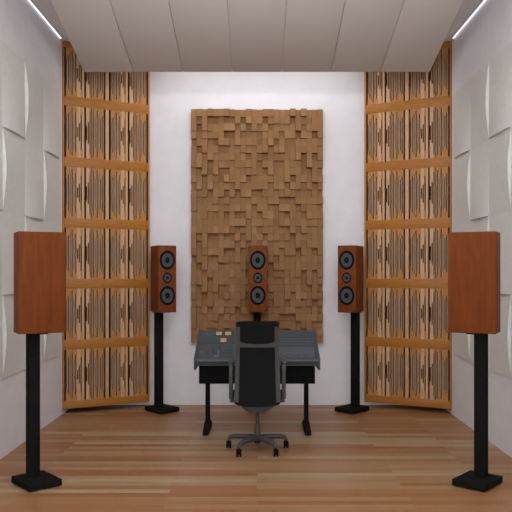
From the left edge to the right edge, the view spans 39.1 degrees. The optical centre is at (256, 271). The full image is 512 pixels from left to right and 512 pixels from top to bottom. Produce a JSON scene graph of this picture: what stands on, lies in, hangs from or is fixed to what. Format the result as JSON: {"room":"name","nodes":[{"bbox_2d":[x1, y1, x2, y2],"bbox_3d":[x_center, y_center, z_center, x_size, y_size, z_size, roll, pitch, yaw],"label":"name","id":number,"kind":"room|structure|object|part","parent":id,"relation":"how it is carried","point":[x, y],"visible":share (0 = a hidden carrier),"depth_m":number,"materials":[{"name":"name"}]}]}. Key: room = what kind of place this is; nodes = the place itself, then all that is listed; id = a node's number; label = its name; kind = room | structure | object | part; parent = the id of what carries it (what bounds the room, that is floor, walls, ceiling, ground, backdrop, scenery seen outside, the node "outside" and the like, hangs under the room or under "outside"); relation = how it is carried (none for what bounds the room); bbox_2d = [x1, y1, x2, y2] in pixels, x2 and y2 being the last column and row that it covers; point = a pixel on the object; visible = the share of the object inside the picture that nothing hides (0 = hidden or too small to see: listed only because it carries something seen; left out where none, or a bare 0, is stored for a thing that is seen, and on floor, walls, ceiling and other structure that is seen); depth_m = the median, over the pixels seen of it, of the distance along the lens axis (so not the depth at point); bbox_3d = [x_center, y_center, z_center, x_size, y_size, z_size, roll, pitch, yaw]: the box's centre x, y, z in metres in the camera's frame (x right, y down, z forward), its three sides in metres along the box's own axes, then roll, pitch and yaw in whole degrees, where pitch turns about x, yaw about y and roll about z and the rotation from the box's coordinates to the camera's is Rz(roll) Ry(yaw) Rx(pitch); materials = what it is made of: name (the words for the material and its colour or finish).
{"room":"studio","nodes":[
{"label":"studio","id":0,"kind":"room"},
{"bbox_2d":[0,0,68,458],"bbox_3d":[-1.978,-0.440,3.450,0.120,3.680,8.500,0,0,0],"label":"wall","id":1,"kind":"structure","parent":0,"point":[23,30],"depth_m":6.10,"materials":[{"name":"white paint"}]},
{"bbox_2d":[0,295,2,380],"bbox_3d":[-1.899,0.486,5.141,0.040,0.632,0.519,0,0,0],"label":"tile","id":2,"kind":"structure","parent":1,"relation":"attached to","point":[1,296],"depth_m":5.36,"materials":[{"name":"white paint"}]},
{"bbox_2d":[0,210,2,294],"bbox_3d":[-1.899,-0.146,5.141,0.040,0.629,0.519,0,0,0],"label":"tile","id":3,"kind":"structure","parent":1,"relation":"attached to","point":[1,211],"depth_m":5.38,"materials":[{"name":"white paint"}]},
{"bbox_2d":[0,125,2,210],"bbox_3d":[-1.899,-0.776,5.141,0.040,0.629,0.519,0,0,0],"label":"tile","id":4,"kind":"structure","parent":1,"relation":"attached to","point":[1,127],"depth_m":5.36,"materials":[{"name":"white paint"}]},
{"bbox_2d":[0,39,2,126],"bbox_3d":[-1.899,-1.411,5.141,0.040,0.639,0.519,0,0,0],"label":"tile","id":5,"kind":"structure","parent":1,"relation":"attached to","point":[1,41],"depth_m":5.38,"materials":[{"name":"white paint"}]},
{"bbox_2d":[3,294,24,378],"bbox_3d":[-1.899,0.486,5.661,0.040,0.632,0.519,0,0,0],"label":"tile","id":6,"kind":"structure","parent":1,"relation":"attached to","point":[13,343],"depth_m":5.55,"materials":[{"name":"white paint"}]},
{"bbox_2d":[3,211,24,293],"bbox_3d":[-1.899,-0.146,5.661,0.040,0.629,0.519,0,0,0],"label":"tile","id":7,"kind":"structure","parent":1,"relation":"attached to","point":[12,222],"depth_m":5.52,"materials":[{"name":"white paint"}]},
{"bbox_2d":[3,127,24,215],"bbox_3d":[-1.899,-0.776,5.661,0.040,0.629,0.519,0,0,0],"label":"tile","id":8,"kind":"structure","parent":1,"relation":"attached to","point":[13,144],"depth_m":5.62,"materials":[{"name":"white paint"}]},
{"bbox_2d":[3,42,24,138],"bbox_3d":[-1.899,-1.411,5.661,0.040,0.639,0.519,0,0,0],"label":"tile","id":9,"kind":"structure","parent":1,"relation":"attached to","point":[13,65],"depth_m":5.61,"materials":[{"name":"white paint"}]},
{"bbox_2d":[25,334,43,368],"bbox_3d":[-1.899,0.486,6.178,0.040,0.632,0.514,0,0,0],"label":"tile","id":10,"kind":"structure","parent":1,"relation":"attached to","point":[41,335],"depth_m":6.31,"materials":[{"name":"white paint"}]},
{"bbox_2d":[25,216,43,231],"bbox_3d":[-1.899,-0.146,6.178,0.040,0.629,0.514,0,0,0],"label":"tile","id":11,"kind":"structure","parent":1,"relation":"attached to","point":[31,224],"depth_m":6.14,"materials":[{"name":"white paint"}]},
{"bbox_2d":[25,140,43,219],"bbox_3d":[-1.899,-0.776,6.178,0.040,0.629,0.514,0,0,0],"label":"tile","id":12,"kind":"structure","parent":1,"relation":"attached to","point":[34,155],"depth_m":6.13,"materials":[{"name":"white paint"}]},
{"bbox_2d":[25,62,43,149],"bbox_3d":[-1.899,-1.411,6.178,0.040,0.639,0.514,0,0,0],"label":"tile","id":13,"kind":"structure","parent":1,"relation":"attached to","point":[34,83],"depth_m":6.14,"materials":[{"name":"white paint"}]},
{"bbox_2d":[44,333,58,360],"bbox_3d":[-1.899,0.486,6.696,0.040,0.632,0.519,0,0,0],"label":"tile","id":14,"kind":"structure","parent":1,"relation":"attached to","point":[51,340],"depth_m":6.64,"materials":[{"name":"white paint"}]},
{"bbox_2d":[44,151,58,223],"bbox_3d":[-1.899,-0.776,6.696,0.040,0.629,0.519,0,0,0],"label":"tile","id":15,"kind":"structure","parent":1,"relation":"attached to","point":[51,163],"depth_m":6.64,"materials":[{"name":"white paint"}]},
{"bbox_2d":[44,221,59,231],"bbox_3d":[-1.899,-0.146,6.696,0.040,0.629,0.519,0,0,0],"label":"tile","id":16,"kind":"structure","parent":1,"relation":"attached to","point":[48,226],"depth_m":6.65,"materials":[{"name":"white paint"}]},
{"bbox_2d":[44,79,59,158],"bbox_3d":[-1.899,-1.411,6.696,0.040,0.639,0.519,0,0,0],"label":"tile","id":17,"kind":"structure","parent":1,"relation":"attached to","point":[51,95],"depth_m":6.65,"materials":[{"name":"white paint"}]},
{"bbox_2d":[0,405,511,511],"bbox_3d":[0.000,1.460,3.450,4.076,0.120,8.500,0,0,0],"label":"floor","id":18,"kind":"structure","parent":0,"point":[107,458],"depth_m":5.32,"materials":[{"name":"brown wood"}]},
{"bbox_2d":[11,333,61,491],"bbox_3d":[-1.452,0.900,4.740,0.226,1.000,0.284,0,0,-41],"label":"speaker stand","id":19,"kind":"object","parent":18,"relation":"on","point":[34,479],"visible":0.86,"depth_m":4.75,"materials":[{"name":"black metal"}]},
{"bbox_3d":[-1.452,1.373,4.740,0.226,0.042,0.284,0,0,-41],"label":"plate","id":20,"kind":"part","parent":19,"relation":"part of","materials":[{"name":"black metal"}]},
{"bbox_2d":[14,231,65,333],"bbox_3d":[-1.437,0.069,4.771,0.311,0.662,0.185,0,0,-27],"label":"loudspeaker","id":21,"kind":"object","parent":19,"relation":"on","point":[39,257],"visible":1,"depth_m":4.68,"materials":[{"name":"brown wood"}]},
{"bbox_2d":[145,312,178,413],"bbox_3d":[-0.955,0.900,7.235,0.226,1.000,0.284,0,0,-43],"label":"speaker stand","id":22,"kind":"object","parent":18,"relation":"on","point":[158,407],"visible":0.84,"depth_m":7.24,"materials":[{"name":"black metal"}]},
{"bbox_3d":[-0.955,1.373,7.235,0.226,0.042,0.284,0,0,-43],"label":"plate","id":23,"kind":"part","parent":22,"relation":"part of","materials":[{"name":"black metal"}]},
{"bbox_2d":[150,245,175,312],"bbox_3d":[-0.942,0.069,7.232,0.185,0.662,0.311,0,0,-23],"label":"loudspeaker","id":24,"kind":"object","parent":22,"relation":"on","point":[162,257],"visible":1,"depth_m":7.10,"materials":[{"name":"brown wood"}]},
{"bbox_2d":[246,312,260,410],"bbox_3d":[0.000,0.900,7.370,0.226,1.000,0.284,0,0,0],"label":"speaker stand","id":25,"kind":"object","parent":18,"relation":"on","point":[256,315],"visible":0.17,"depth_m":7.29,"materials":[{"name":"black metal"}]},
{"bbox_2d":[248,246,266,311],"bbox_3d":[0.008,0.069,7.297,0.185,0.662,0.311,0,0,0],"label":"loudspeaker","id":26,"kind":"object","parent":25,"relation":"on","point":[257,255],"visible":1,"depth_m":7.15,"materials":[{"name":"brown wood"}]},
{"bbox_2d":[194,329,319,434],"bbox_3d":[0.000,0.956,6.295,1.054,0.880,0.609,0,0,0],"label":"mixing console","id":27,"kind":"object","parent":18,"relation":"on","point":[214,349],"visible":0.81,"depth_m":6.11,"materials":[{"name":"grey metal"}]},
{"bbox_3d":[-0.438,1.153,6.397,0.040,0.415,0.075,0,0,0],"label":"leg","id":28,"kind":"part","parent":27,"relation":"part of","materials":[{"name":"black metal"}]},
{"bbox_3d":[0.438,1.153,6.397,0.040,0.415,0.075,0,0,0],"label":"leg","id":29,"kind":"part","parent":27,"relation":"part of","materials":[{"name":"black metal"}]},
{"bbox_2d":[226,321,288,456],"bbox_3d":[0.003,0.882,5.618,0.496,1.036,0.616,0,0,0],"label":"office chair","id":30,"kind":"object","parent":18,"relation":"on","point":[257,389],"visible":1,"depth_m":5.41,"materials":[{"name":"fabric"}]},
{"bbox_3d":[-0.199,0.835,5.522,0.030,0.270,0.070,0,0,0],"label":"armrest","id":31,"kind":"part","parent":30,"relation":"part of","materials":[{"name":"plastic"}]},
{"bbox_3d":[-0.148,0.682,5.390,0.043,0.596,0.116,0,0,-6],"label":"frame","id":32,"kind":"part","parent":30,"relation":"part of","materials":[{"name":"plastic"}]},
{"bbox_3d":[0.003,0.385,5.342,0.320,0.042,0.064,0,0,0],"label":"head rail","id":33,"kind":"part","parent":30,"relation":"part of","materials":[{"name":"black plastic"}]},
{"bbox_3d":[0.003,0.472,5.361,0.264,0.134,0.056,0,0,0],"label":"head panel","id":34,"kind":"part","parent":30,"relation":"part of","materials":[{"name":"black fabric"}]},
{"bbox_3d":[0.003,1.160,5.657,0.052,0.240,0.051,0,0,0],"label":"gas post","id":35,"kind":"part","parent":30,"relation":"part of","materials":[{"name":"plastic"}]},
{"bbox_3d":[0.003,0.773,5.403,0.285,0.421,0.053,0,0,0],"label":"panel","id":36,"kind":"part","parent":30,"relation":"part of","materials":[{"name":"black fabric"}]},
{"bbox_3d":[0.154,0.682,5.390,0.043,0.596,0.116,0,0,6],"label":"frame","id":37,"kind":"part","parent":30,"relation":"part of","materials":[{"name":"plastic"}]},
{"bbox_3d":[0.205,0.835,5.522,0.030,0.270,0.070,0,0,0],"label":"armrest","id":38,"kind":"part","parent":30,"relation":"part of","materials":[{"name":"plastic"}]},
{"bbox_2d":[335,312,368,413],"bbox_3d":[0.955,0.900,7.235,0.226,1.000,0.284,0,0,43],"label":"speaker stand","id":39,"kind":"object","parent":18,"relation":"on","point":[354,407],"visible":0.85,"depth_m":7.24,"materials":[{"name":"black metal"}]},
{"bbox_2d":[338,245,363,312],"bbox_3d":[0.942,0.069,7.232,0.185,0.662,0.311,0,0,23],"label":"loudspeaker","id":40,"kind":"object","parent":39,"relation":"on","point":[350,257],"visible":1,"depth_m":7.10,"materials":[{"name":"brown wood"}]},
{"bbox_3d":[0.955,1.373,7.235,0.226,0.042,0.284,0,0,43],"label":"plate","id":41,"kind":"part","parent":39,"relation":"part of","materials":[{"name":"black metal"}]},
{"bbox_2d":[452,333,502,491],"bbox_3d":[1.452,0.900,4.740,0.226,1.000,0.284,0,0,41],"label":"speaker stand","id":42,"kind":"object","parent":18,"relation":"on","point":[479,479],"visible":0.83,"depth_m":4.75,"materials":[{"name":"black metal"}]},
{"bbox_2d":[448,231,499,333],"bbox_3d":[1.437,0.069,4.771,0.311,0.662,0.185,0,0,27],"label":"loudspeaker","id":43,"kind":"object","parent":42,"relation":"on","point":[473,257],"visible":1,"depth_m":4.68,"materials":[{"name":"brown wood"}]},
{"bbox_3d":[1.452,1.373,4.740,0.226,0.042,0.284,0,0,41],"label":"plate","id":44,"kind":"part","parent":42,"relation":"part of","materials":[{"name":"black metal"}]},
{"bbox_2d":[117,55,396,404],"bbox_3d":[0.000,-0.440,7.640,3.836,3.680,0.120,0,0,0],"label":"wall","id":45,"kind":"structure","parent":0,"point":[173,95],"depth_m":7.58,"materials":[{"name":"white paint"}]},
{"bbox_2d":[62,41,149,408],"bbox_3d":[-1.537,-0.461,7.331,0.897,3.622,0.094,0,0,-28],"label":"acoustic panel","id":46,"kind":"object","parent":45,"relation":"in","point":[106,115],"visible":0.87,"depth_m":7.29,"materials":[{"name":"orange wood"}]},
{"bbox_3d":[-1.534,-2.244,7.325,0.861,0.055,0.080,0,0,-28],"label":"rail","id":47,"kind":"part","parent":46,"relation":"part of","materials":[{"name":"orange wood"}]},
{"bbox_3d":[-1.534,-1.690,7.325,0.861,0.094,0.080,0,0,-28],"label":"rail","id":48,"kind":"part","parent":46,"relation":"part of","materials":[{"name":"orange wood"}]},
{"bbox_3d":[-1.534,-1.088,7.325,0.861,0.094,0.080,0,0,-28],"label":"rail","id":49,"kind":"part","parent":46,"relation":"part of","materials":[{"name":"orange wood"}]},
{"bbox_3d":[-1.534,-0.485,7.325,0.861,0.094,0.080,0,0,-28],"label":"rail","id":50,"kind":"part","parent":46,"relation":"part of","materials":[{"name":"orange wood"}]},
{"bbox_3d":[-1.534,0.720,7.325,0.861,0.094,0.080,0,0,-28],"label":"rail","id":51,"kind":"part","parent":46,"relation":"part of","materials":[{"name":"orange wood"}]},
{"bbox_3d":[-1.534,1.312,7.325,0.861,0.075,0.080,0,0,-28],"label":"rail","id":52,"kind":"part","parent":46,"relation":"part of","materials":[{"name":"orange wood"}]},
{"bbox_3d":[-1.537,-0.461,7.330,0.036,3.614,0.086,0,0,-28],"label":"post","id":53,"kind":"part","parent":46,"relation":"part of","materials":[{"name":"brown wood"}]},
{"bbox_3d":[-1.534,0.117,7.325,0.861,0.094,0.080,0,0,-28],"label":"rail","id":54,"kind":"part","parent":46,"relation":"part of","materials":[{"name":"orange wood"}]},
{"bbox_2d":[191,108,322,342],"bbox_3d":[0.000,-0.479,7.527,1.375,2.437,0.105,0,0,0],"label":"acoustic panel","id":55,"kind":"object","parent":45,"relation":"in","point":[257,175],"visible":0.9,"depth_m":7.51,"materials":[{"name":"brown wood"}]},
{"bbox_3d":[0.000,0.130,7.521,1.375,1.219,0.094,0,0,0],"label":"block panel","id":56,"kind":"part","parent":55,"relation":"part of","materials":[{"name":"brown wood"}]},
{"bbox_3d":[0.000,-1.089,7.521,1.375,1.219,0.094,0,0,0],"label":"block panel","id":57,"kind":"part","parent":55,"relation":"part of","materials":[{"name":"brown wood"}]},
{"bbox_2d":[364,41,451,408],"bbox_3d":[1.537,-0.461,7.331,0.897,3.622,0.094,0,0,28],"label":"acoustic panel","id":58,"kind":"object","parent":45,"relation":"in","point":[408,115],"visible":0.92,"depth_m":7.29,"materials":[{"name":"wood"}]},
{"bbox_3d":[1.534,0.117,7.325,0.861,0.094,0.080,0,0,28],"label":"rail","id":59,"kind":"part","parent":58,"relation":"part of","materials":[{"name":"orange wood"}]},
{"bbox_3d":[1.537,-0.461,7.330,0.036,3.614,0.086,0,0,28],"label":"post","id":60,"kind":"part","parent":58,"relation":"part of","materials":[{"name":"brown wood"}]},
{"bbox_3d":[1.534,-1.690,7.325,0.861,0.094,0.080,0,0,28],"label":"rail","id":61,"kind":"part","parent":58,"relation":"part of","materials":[{"name":"orange wood"}]},
{"bbox_3d":[1.534,-1.088,7.325,0.861,0.094,0.080,0,0,28],"label":"rail","id":62,"kind":"part","parent":58,"relation":"part of","materials":[{"name":"orange wood"}]},
{"bbox_3d":[1.534,-0.485,7.325,0.861,0.094,0.080,0,0,28],"label":"rail","id":63,"kind":"part","parent":58,"relation":"part of","materials":[{"name":"orange wood"}]},
{"bbox_3d":[1.534,0.720,7.325,0.861,0.094,0.080,0,0,28],"label":"rail","id":64,"kind":"part","parent":58,"relation":"part of","materials":[{"name":"orange wood"}]},
{"bbox_3d":[1.534,1.312,7.325,0.861,0.075,0.080,0,0,28],"label":"rail","id":65,"kind":"part","parent":58,"relation":"part of","materials":[{"name":"orange wood"}]},
{"bbox_3d":[1.534,-2.244,7.325,0.861,0.055,0.080,0,0,28],"label":"rail","id":66,"kind":"part","parent":58,"relation":"part of","materials":[{"name":"orange wood"}]},
{"bbox_2d":[32,0,481,45],"bbox_3d":[0.000,-2.340,3.450,4.076,0.120,8.500,0,0,0],"label":"ceiling","id":67,"kind":"structure","parent":0,"point":[46,7],"depth_m":6.40,"materials":[{"name":"paint"}]},
{"bbox_2d":[28,0,61,38],"bbox_3d":[-1.904,-2.272,5.300,0.024,0.016,3.400,0,0,0],"label":"recessed light","id":68,"kind":"object","parent":67,"relation":"in","point":[30,1],"visible":1,"depth_m":6.45,"materials":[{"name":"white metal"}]},
{"bbox_2d":[51,0,132,71],"bbox_3d":[-1.411,-2.087,6.135,0.466,0.368,1.430,0,0,0],"label":"acoustic panel","id":69,"kind":"object","parent":67,"relation":"hanging from","point":[91,27],"visible":1,"depth_m":6.22,"materials":[{"name":"grey fabric"}]},
{"bbox_2d":[110,0,182,71],"bbox_3d":[-0.941,-2.087,6.135,0.466,0.368,1.430,0,0,0],"label":"acoustic panel","id":70,"kind":"object","parent":67,"relation":"hanging from","point":[146,27],"visible":1,"depth_m":6.22,"materials":[{"name":"grey fabric"}]},
{"bbox_2d":[169,0,231,71],"bbox_3d":[-0.471,-2.087,6.135,0.466,0.368,1.430,0,0,0],"label":"acoustic panel","id":71,"kind":"object","parent":67,"relation":"hanging from","point":[201,27],"visible":1,"depth_m":6.22,"materials":[{"name":"grey fabric"}]},
{"bbox_2d":[228,0,285,71],"bbox_3d":[-0.001,-2.087,6.135,0.466,0.368,1.430,0,0,0],"label":"acoustic panel","id":72,"kind":"object","parent":67,"relation":"hanging from","point":[256,27],"visible":1,"depth_m":6.22,"materials":[{"name":"grey fabric"}]},
{"bbox_2d":[282,0,344,71],"bbox_3d":[0.469,-2.087,6.135,0.466,0.368,1.430,0,0,0],"label":"acoustic panel","id":73,"kind":"object","parent":67,"relation":"hanging from","point":[311,30],"visible":1,"depth_m":6.22,"materials":[{"name":"grey fabric"}]},
{"bbox_2d":[331,0,403,71],"bbox_3d":[0.939,-2.087,6.135,0.466,0.368,1.430,0,0,0],"label":"acoustic panel","id":74,"kind":"object","parent":67,"relation":"hanging from","point":[367,27],"visible":1,"depth_m":6.22,"materials":[{"name":"grey fabric"}]},
{"bbox_2d":[381,0,462,71],"bbox_3d":[1.409,-2.087,6.135,0.466,0.368,1.430,0,0,0],"label":"acoustic panel","id":75,"kind":"object","parent":67,"relation":"hanging from","point":[422,27],"visible":1,"depth_m":6.22,"materials":[{"name":"grey fabric"}]},
{"bbox_2d":[452,0,485,38],"bbox_3d":[1.904,-2.272,5.300,0.024,0.016,3.400,0,0,0],"label":"recessed light","id":76,"kind":"object","parent":67,"relation":"in","point":[482,1],"visible":1,"depth_m":6.45,"materials":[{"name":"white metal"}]},
{"bbox_2d":[445,0,511,457],"bbox_3d":[1.978,-0.440,3.450,0.120,3.680,8.500,0,0,0],"label":"wall","id":77,"kind":"structure","parent":0,"point":[489,30],"depth_m":6.15,"materials":[{"name":"white paint"}]},
{"bbox_2d":[454,221,469,231],"bbox_3d":[1.899,-0.146,6.696,0.040,0.629,0.519,0,0,0],"label":"acoustic panel","id":78,"kind":"structure","parent":77,"relation":"attached to","point":[464,226],"depth_m":6.65,"materials":[{"name":"white paint"}]},
{"bbox_2d":[454,79,469,158],"bbox_3d":[1.899,-1.411,6.696,0.040,0.639,0.519,0,0,0],"label":"acoustic panel","id":79,"kind":"structure","parent":77,"relation":"attached to","point":[462,95],"depth_m":6.65,"materials":[{"name":"white paint"}]},
{"bbox_2d":[455,333,469,360],"bbox_3d":[1.899,0.486,6.696,0.040,0.632,0.519,0,0,0],"label":"acoustic panel","id":80,"kind":"structure","parent":77,"relation":"attached to","point":[462,340],"depth_m":6.64,"materials":[{"name":"white paint"}]},
{"bbox_2d":[455,151,469,223],"bbox_3d":[1.899,-0.776,6.696,0.040,0.629,0.519,0,0,0],"label":"acoustic panel","id":81,"kind":"structure","parent":77,"relation":"attached to","point":[462,163],"depth_m":6.64,"materials":[{"name":"white paint"}]},
{"bbox_2d":[470,334,488,368],"bbox_3d":[1.899,0.486,6.178,0.040,0.632,0.514,0,0,0],"label":"acoustic panel","id":82,"kind":"structure","parent":77,"relation":"attached to","point":[471,335],"depth_m":6.31,"materials":[{"name":"white paint"}]},
{"bbox_2d":[470,216,488,231],"bbox_3d":[1.899,-0.146,6.178,0.040,0.629,0.514,0,0,0],"label":"acoustic panel","id":83,"kind":"structure","parent":77,"relation":"attached to","point":[481,224],"depth_m":6.14,"materials":[{"name":"white paint"}]},
{"bbox_2d":[470,140,488,219],"bbox_3d":[1.899,-0.776,6.178,0.040,0.629,0.514,0,0,0],"label":"acoustic panel","id":84,"kind":"structure","parent":77,"relation":"attached to","point":[479,155],"depth_m":6.13,"materials":[{"name":"white paint"}]},
{"bbox_2d":[470,62,488,149],"bbox_3d":[1.899,-1.411,6.178,0.040,0.639,0.514,0,0,0],"label":"acoustic panel","id":85,"kind":"structure","parent":77,"relation":"attached to","point":[479,83],"depth_m":6.14,"materials":[{"name":"white paint"}]},
{"bbox_2d":[489,294,510,378],"bbox_3d":[1.899,0.486,5.661,0.040,0.632,0.519,0,0,0],"label":"acoustic panel","id":86,"kind":"structure","parent":77,"relation":"attached to","point":[499,343],"depth_m":5.55,"materials":[{"name":"white paint"}]},
{"bbox_2d":[489,211,510,293],"bbox_3d":[1.899,-0.146,5.661,0.040,0.629,0.519,0,0,0],"label":"acoustic panel","id":87,"kind":"structure","parent":77,"relation":"attached to","point":[501,222],"depth_m":5.52,"materials":[{"name":"white paint"}]},
{"bbox_2d":[489,127,510,215],"bbox_3d":[1.899,-0.776,5.661,0.040,0.629,0.519,0,0,0],"label":"acoustic panel","id":88,"kind":"structure","parent":77,"relation":"attached to","point":[500,144],"depth_m":5.62,"materials":[{"name":"white paint"}]},
{"bbox_2d":[489,42,510,138],"bbox_3d":[1.899,-1.411,5.661,0.040,0.639,0.519,0,0,0],"label":"acoustic panel","id":89,"kind":"structure","parent":77,"relation":"attached to","point":[500,65],"depth_m":5.61,"materials":[{"name":"white paint"}]},
{"bbox_2d":[511,295,511,378],"bbox_3d":[1.899,0.486,5.141,0.040,0.632,0.519,0,0,0],"label":"tile","id":90,"kind":"structure","parent":77,"relation":"attached to","point":[511,295],"depth_m":5.39,"materials":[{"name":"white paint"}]},
{"bbox_2d":[511,211,511,294],"bbox_3d":[1.899,-0.146,5.141,0.040,0.629,0.519,0,0,0],"label":"tile","id":91,"kind":"structure","parent":77,"relation":"attached to","point":[511,211],"depth_m":5.40,"materials":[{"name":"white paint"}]},
{"bbox_2d":[511,127,511,210],"bbox_3d":[1.899,-0.776,5.141,0.040,0.629,0.519,0,0,0],"label":"tile","id":92,"kind":"structure","parent":77,"relation":"attached to","point":[511,127],"depth_m":5.39,"materials":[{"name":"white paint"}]},
{"bbox_2d":[511,41,511,126],"bbox_3d":[1.899,-1.411,5.141,0.040,0.639,0.519,0,0,0],"label":"tile","id":93,"kind":"structure","parent":77,"relation":"attached to","point":[511,41],"depth_m":5.40,"materials":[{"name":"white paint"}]}
]}

